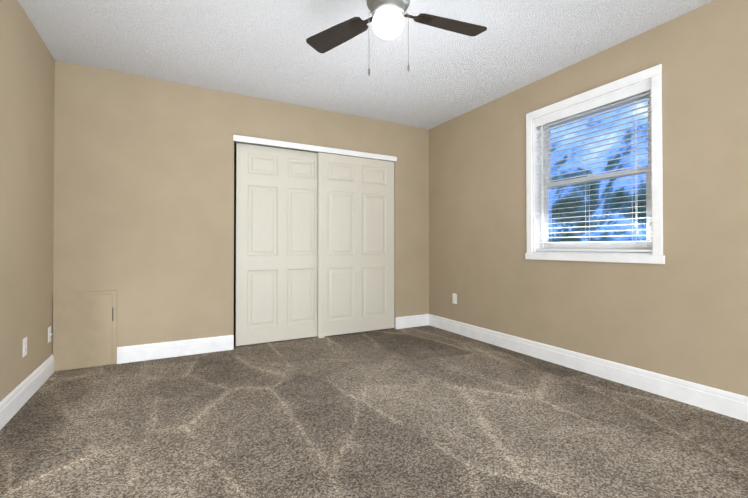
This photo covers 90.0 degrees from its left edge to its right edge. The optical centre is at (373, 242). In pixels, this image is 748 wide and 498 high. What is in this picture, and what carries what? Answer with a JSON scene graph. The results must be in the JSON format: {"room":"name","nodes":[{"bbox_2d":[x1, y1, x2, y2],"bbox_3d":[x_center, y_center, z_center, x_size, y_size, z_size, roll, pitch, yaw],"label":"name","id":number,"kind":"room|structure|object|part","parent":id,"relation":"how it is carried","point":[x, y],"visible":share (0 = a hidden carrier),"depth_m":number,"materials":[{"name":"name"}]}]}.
{"room":"empty bedroom","nodes":[
{"label":"empty bedroom","id":0,"kind":"room"},
{"bbox_2d":[0,0,54,401],"bbox_3d":[-1.510,-0.236,0.940,0.150,2.440,4.450,0,-1,-29],"label":"wall","id":1,"kind":"structure","parent":0,"point":[27,85],"depth_m":2.34,"materials":[{"name":"beige paint"}]},
{"bbox_2d":[22,337,26,356],"bbox_3d":[-2.194,0.653,2.352,0.007,0.114,0.070,0,-1,-29],"label":"duplex electrical outlet","id":2,"kind":"object","parent":1,"relation":"attached to","point":[24,351],"visible":1,"depth_m":2.34,"materials":[{"name":"white plastic"}]},
{"bbox_2d":[0,354,53,429],"bbox_3d":[-1.470,0.917,1.028,0.015,0.137,4.286,0,-1,-29],"label":"baseboard","id":3,"kind":"structure","parent":1,"relation":"attached to","point":[16,399],"depth_m":2.31,"materials":[{"name":"white wood"}]},
{"bbox_2d":[48,326,51,342],"bbox_3d":[-2.452,0.692,2.837,0.019,0.114,0.070,0,-1,-29],"label":"jack","id":4,"kind":"object","parent":1,"relation":"attached to","point":[49,334],"visible":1,"depth_m":2.82,"materials":[{"name":"white plastic"}]},
{"bbox_2d":[233,143,235,330],"bbox_3d":[-0.765,-0.203,4.432,2.800,2.440,0.730,0,-1,-29],"label":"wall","id":5,"kind":"structure","parent":0,"point":[234,228],"depth_m":4.33,"materials":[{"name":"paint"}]},
{"bbox_2d":[53,60,428,346],"bbox_3d":[-0.940,-0.208,3.853,3.940,2.440,0.120,0,-1,-29],"label":"wall","id":6,"kind":"structure","parent":0,"point":[144,197],"depth_m":3.31,"materials":[{"name":"beige paint"}]},
{"bbox_2d":[52,290,116,371],"bbox_3d":[-2.321,0.698,3.011,0.414,0.612,0.018,0,-1,-29],"label":"access panel","id":7,"kind":"object","parent":6,"relation":"attached to","point":[84,330],"depth_m":3.00,"materials":[{"name":"beige paint"}]},
{"bbox_2d":[117,335,233,363],"bbox_3d":[-1.736,0.939,3.331,0.918,0.137,0.015,0,-1,-29],"label":"baseboard","id":8,"kind":"structure","parent":6,"relation":"attached to","point":[142,352],"depth_m":3.30,"materials":[{"name":"white wood"}]},
{"bbox_2d":[235,143,316,345],"bbox_3d":[-0.948,0.014,3.861,0.905,1.972,0.035,0,-1,-29],"label":"closet door","id":9,"kind":"structure","parent":6,"relation":"in","point":[276,249],"depth_m":3.82,"materials":[{"name":"beige paint"}]},
{"bbox_2d":[233,135,396,161],"bbox_3d":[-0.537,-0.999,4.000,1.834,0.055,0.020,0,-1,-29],"label":"trim","id":10,"kind":"structure","parent":6,"relation":"attached to","point":[239,138],"depth_m":3.92,"materials":[{"name":"white wood"}]},
{"bbox_2d":[317,152,393,336],"bbox_3d":[-0.183,0.018,4.230,0.951,1.972,0.035,0,-1,-29],"label":"closet door","id":11,"kind":"structure","parent":6,"relation":"in","point":[355,244],"depth_m":4.19,"materials":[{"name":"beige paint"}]},
{"bbox_2d":[395,314,428,328],"bbox_3d":[0.467,0.950,4.532,0.481,0.137,0.015,0,-1,-29],"label":"baseboard","id":12,"kind":"structure","parent":6,"relation":"attached to","point":[411,321],"depth_m":4.52,"materials":[{"name":"white wood"}]},
{"bbox_2d":[18,0,713,129],"bbox_3d":[-0.049,-1.494,2.232,3.940,0.100,5.300,0,-1,-29],"label":"ceiling","id":13,"kind":"structure","parent":0,"point":[262,49],"depth_m":2.73,"materials":[{"name":"white paint"}]},
{"bbox_2d":[306,0,486,75],"bbox_3d":[0.138,-1.152,1.999,0.970,0.586,1.037,0,-1,-29],"label":"ceiling fan","id":14,"kind":"object","parent":13,"relation":"hanging from","point":[386,19],"visible":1,"depth_m":2.01,"materials":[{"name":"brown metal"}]},
{"bbox_3d":[0.073,-1.125,1.928,0.166,0.128,0.166,0,-1,-29],"label":"light globe","id":15,"kind":"part","parent":14,"relation":"part of","materials":[{"name":"white glass"}]},
{"bbox_2d":[0,325,747,497],"bbox_3d":[-0.049,1.046,2.208,3.940,0.100,5.300,0,-1,-29],"label":"floor","id":16,"kind":"structure","parent":0,"point":[428,411],"depth_m":1.98,"materials":[{"name":"carpet"}]},
{"bbox_2d":[429,0,747,396],"bbox_3d":[1.818,-0.218,2.753,0.150,2.440,4.450,0,-1,-29],"label":"wall","id":17,"kind":"structure","parent":0,"point":[681,313],"depth_m":2.57,"materials":[{"name":"beige paint"}]},
{"bbox_2d":[452,293,456,303],"bbox_3d":[0.908,0.631,4.237,0.019,0.114,0.070,0,-1,-29],"label":"outlet","id":18,"kind":"object","parent":17,"relation":"attached to","point":[454,296],"visible":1,"depth_m":4.24,"materials":[{"name":"white plastic"}]},
{"bbox_2d":[429,314,747,421],"bbox_3d":[1.710,0.933,2.769,0.015,0.137,4.300,0,-1,-29],"label":"baseboard","id":19,"kind":"structure","parent":17,"relation":"attached to","point":[729,404],"depth_m":2.68,"materials":[{"name":"white wood"}]},
{"bbox_2d":[525,64,664,263],"bbox_3d":[1.694,-0.515,2.948,0.165,1.314,1.079,0,-1,-29],"label":"window","id":20,"kind":"structure","parent":17,"relation":"in","point":[653,242],"depth_m":2.86,"materials":[{"name":"white plastic"}]},
{"bbox_2d":[585,190,585,236],"bbox_3d":[1.652,-0.500,2.925,0.002,1.099,0.002,0,-1,-29],"label":"blind cord","id":21,"kind":"object","parent":20,"relation":"hanging from","point":[585,190],"depth_m":2.92,"materials":[{"name":"white fabric"}]},
{"bbox_2d":[589,184,589,228],"bbox_3d":[1.699,-0.500,2.951,0.002,1.099,0.002,0,-1,-29],"label":"blind cord","id":22,"kind":"object","parent":20,"relation":"hanging from","point":[589,184],"depth_m":2.95,"materials":[{"name":"white fabric"}]},
{"bbox_2d":[542,125,638,239],"bbox_3d":[1.646,-0.529,2.927,0.014,1.004,0.764,0,-1,-29],"label":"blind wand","id":23,"kind":"object","parent":20,"relation":"hanging from","point":[637,232],"visible":0.98,"depth_m":3.25,"materials":[{"name":"white plastic"}]},
{"bbox_3d":[1.672,-0.513,2.936,0.058,1.161,0.919,0,-1,-29],"label":"window blind rails","id":24,"kind":"part","parent":20,"relation":"part of","materials":[{"name":"white plastic"}]},
{"bbox_3d":[1.736,-0.510,2.970,0.060,1.168,0.921,0,-1,-29],"label":"sash frame","id":25,"kind":"part","parent":20,"relation":"part of","materials":[{"name":"white plastic"}]},
{"bbox_3d":[1.736,-0.512,2.970,0.032,1.034,0.791,0,-1,-29],"label":"glass","id":26,"kind":"part","parent":20,"relation":"part of","materials":[{"name":"clear glass"}]},
{"bbox_2d":[631,96,632,249],"bbox_3d":[1.814,-0.503,2.629,0.002,1.099,0.002,0,-1,-29],"label":"blind cord","id":27,"kind":"object","parent":20,"relation":"hanging from","point":[631,96],"depth_m":2.62,"materials":[{"name":"white fabric"}]},
{"bbox_2d":[635,94,636,228],"bbox_3d":[1.824,-0.570,2.603,0.002,0.940,0.011,0,-1,-29],"label":"blind cord","id":28,"kind":"object","parent":20,"relation":"hanging from","point":[635,186],"depth_m":2.60,"materials":[{"name":"white fabric"}]},
{"label":"outside","id":29,"kind":"structure","parent":0,"visible":0},
{"bbox_2d":[548,98,647,241],"bbox_3d":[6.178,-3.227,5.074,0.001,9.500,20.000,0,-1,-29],"label":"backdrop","id":30,"kind":"structure","parent":29,"point":[596,227],"depth_m":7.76,"materials":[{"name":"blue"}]}
]}

